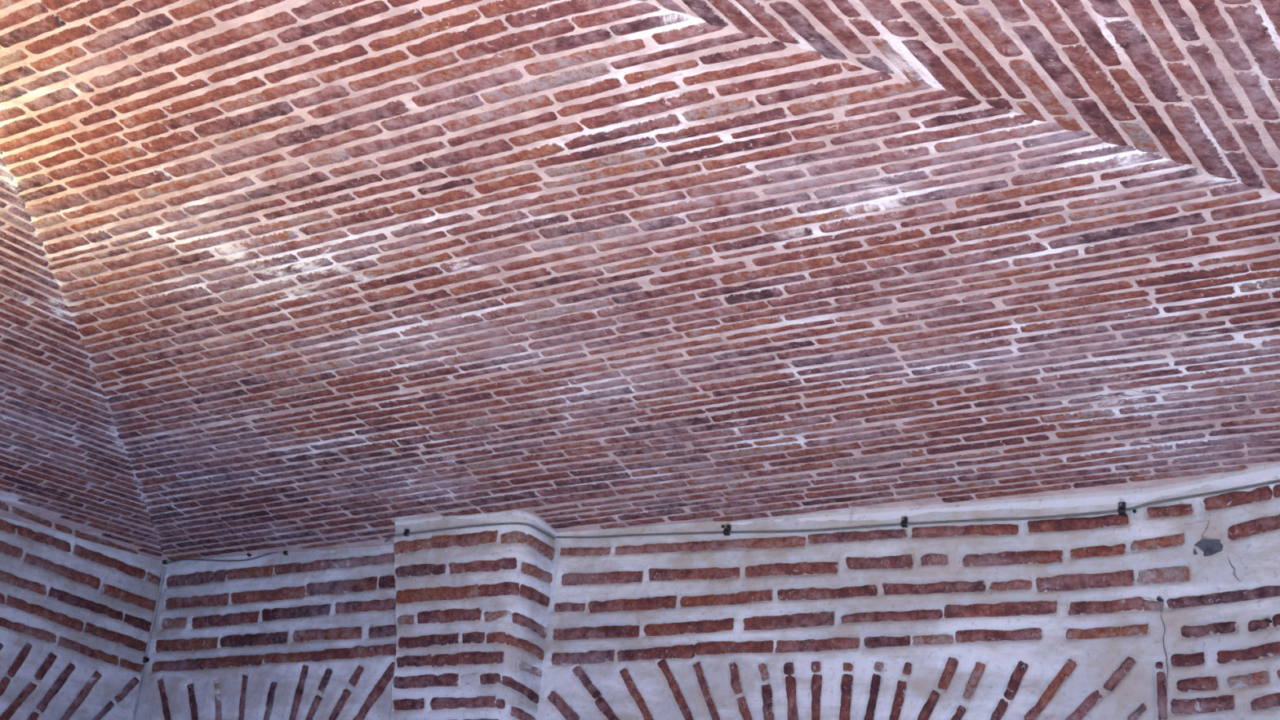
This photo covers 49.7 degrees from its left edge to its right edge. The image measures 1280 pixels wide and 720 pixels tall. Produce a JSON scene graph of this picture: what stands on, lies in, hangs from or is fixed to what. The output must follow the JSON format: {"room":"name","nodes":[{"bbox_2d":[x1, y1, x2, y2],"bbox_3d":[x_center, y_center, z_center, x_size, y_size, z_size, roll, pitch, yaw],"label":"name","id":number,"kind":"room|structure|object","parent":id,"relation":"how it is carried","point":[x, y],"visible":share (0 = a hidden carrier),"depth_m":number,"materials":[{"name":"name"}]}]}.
{"room":"brick vaulted hall","nodes":[
{"label":"brick vaulted hall","id":0,"kind":"room"},
{"bbox_2d":[0,517,164,719],"bbox_3d":[-2.588,1.613,4.241,0.022,2.512,2.420,-6,-22,28],"label":"wall","id":1,"kind":"structure","parent":0,"point":[76,614],"depth_m":5.18,"materials":[{"name":"brick"}]},
{"bbox_2d":[0,0,1279,561],"bbox_3d":[-1.506,-0.731,1.912,5.446,0.610,6.657,-9,-24,36],"label":"ceiling","id":2,"kind":"structure","parent":0,"point":[329,274],"depth_m":2.99,"materials":[{"name":"brick"}]},
{"bbox_2d":[134,475,1279,719],"bbox_3d":[0.121,1.600,3.608,5.427,2.580,0.262,-11,-25,39],"label":"wall","id":3,"kind":"structure","parent":0,"point":[1058,618],"depth_m":3.73,"materials":[{"name":"brick"}]},
{"bbox_2d":[132,566,165,719],"bbox_3d":[-2.026,2.006,5.188,0.032,2.480,0.025,10,-20,-14],"label":"conduit","id":4,"kind":"object","parent":3,"relation":"attached to","point":[145,659],"visible":1,"depth_m":5.49,"materials":[{"name":"plastic"}]},
{"bbox_2d":[389,510,555,719],"bbox_3d":[-0.638,1.730,4.135,0.603,2.549,0.199,-9,-24,36],"label":"pilaster","id":5,"kind":"object","parent":3,"relation":"attached to","point":[472,603],"visible":0.99,"depth_m":4.32,"materials":[{"name":"brick"}]},
{"bbox_2d":[403,528,408,536],"bbox_3d":[-0.774,0.572,4.581,0.012,0.023,0.018,-9,-24,36],"label":"clip","id":6,"kind":"object","parent":5,"relation":"attached to","point":[406,531],"visible":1,"depth_m":4.58,"materials":[{"name":"black plastic"}]},
{"bbox_2d":[395,510,557,536],"bbox_3d":[-0.537,0.556,4.526,0.597,0.074,0.171,-9,-24,36],"label":"trim","id":7,"kind":"structure","parent":3,"relation":"attached to","point":[541,522],"depth_m":4.40,"materials":[{"name":"white paint"}]},
{"bbox_2d":[166,480,1279,564],"bbox_3d":[-0.220,0.530,4.265,4.330,0.072,0.181,-9,-24,36],"label":"cable","id":8,"kind":"object","parent":3,"relation":"attached to","point":[1277,481],"visible":1,"depth_m":3.78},
{"bbox_2d":[722,524,731,535],"bbox_3d":[0.253,0.493,4.006,0.015,0.030,0.023,-9,-24,36],"label":"clip","id":9,"kind":"object","parent":3,"relation":"attached to","point":[726,527],"visible":1,"depth_m":4.00,"materials":[{"name":"black plastic"}]},
{"bbox_2d":[900,516,907,527],"bbox_3d":[0.704,0.431,3.676,0.014,0.026,0.020,-9,-24,36],"label":"clip","id":10,"kind":"object","parent":3,"relation":"attached to","point":[904,519],"visible":1,"depth_m":3.67,"materials":[{"name":"black plastic"}]},
{"bbox_2d":[585,462,1279,533],"bbox_3d":[0.785,0.365,3.638,2.641,0.105,0.172,-11,-25,39],"label":"trim","id":11,"kind":"structure","parent":3,"relation":"attached to","point":[1251,474],"depth_m":3.44,"materials":[{"name":"white paint"}]},
{"bbox_2d":[1117,502,1126,515],"bbox_3d":[1.166,0.359,3.340,0.015,0.030,0.023,-9,-24,36],"label":"clip","id":12,"kind":"object","parent":3,"relation":"attached to","point":[1122,505],"visible":1,"depth_m":3.33,"materials":[{"name":"black plastic"}]},
{"bbox_2d":[1156,596,1164,601],"bbox_3d":[1.216,0.560,3.225,0.023,0.010,0.010,21,-25,-39],"label":"nail","id":13,"kind":"object","parent":3,"relation":"attached to","point":[1158,598],"visible":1,"depth_m":3.22,"materials":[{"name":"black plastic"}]},
{"bbox_2d":[1193,538,1222,556],"bbox_3d":[1.315,0.438,3.182,0.056,0.041,0.084,20,-24,-37],"label":"stone fragment","id":14,"kind":"object","parent":3,"relation":"attached to","point":[1210,547],"visible":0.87,"depth_m":3.16,"materials":[{"name":"grey stone"}]},
{"bbox_2d":[1265,617,1272,622],"bbox_3d":[1.377,0.571,3.022,0.023,0.009,0.009,20,-24,-37],"label":"nail","id":15,"kind":"object","parent":3,"relation":"attached to","point":[1268,620],"visible":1,"depth_m":3.02,"materials":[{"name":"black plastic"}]}
]}

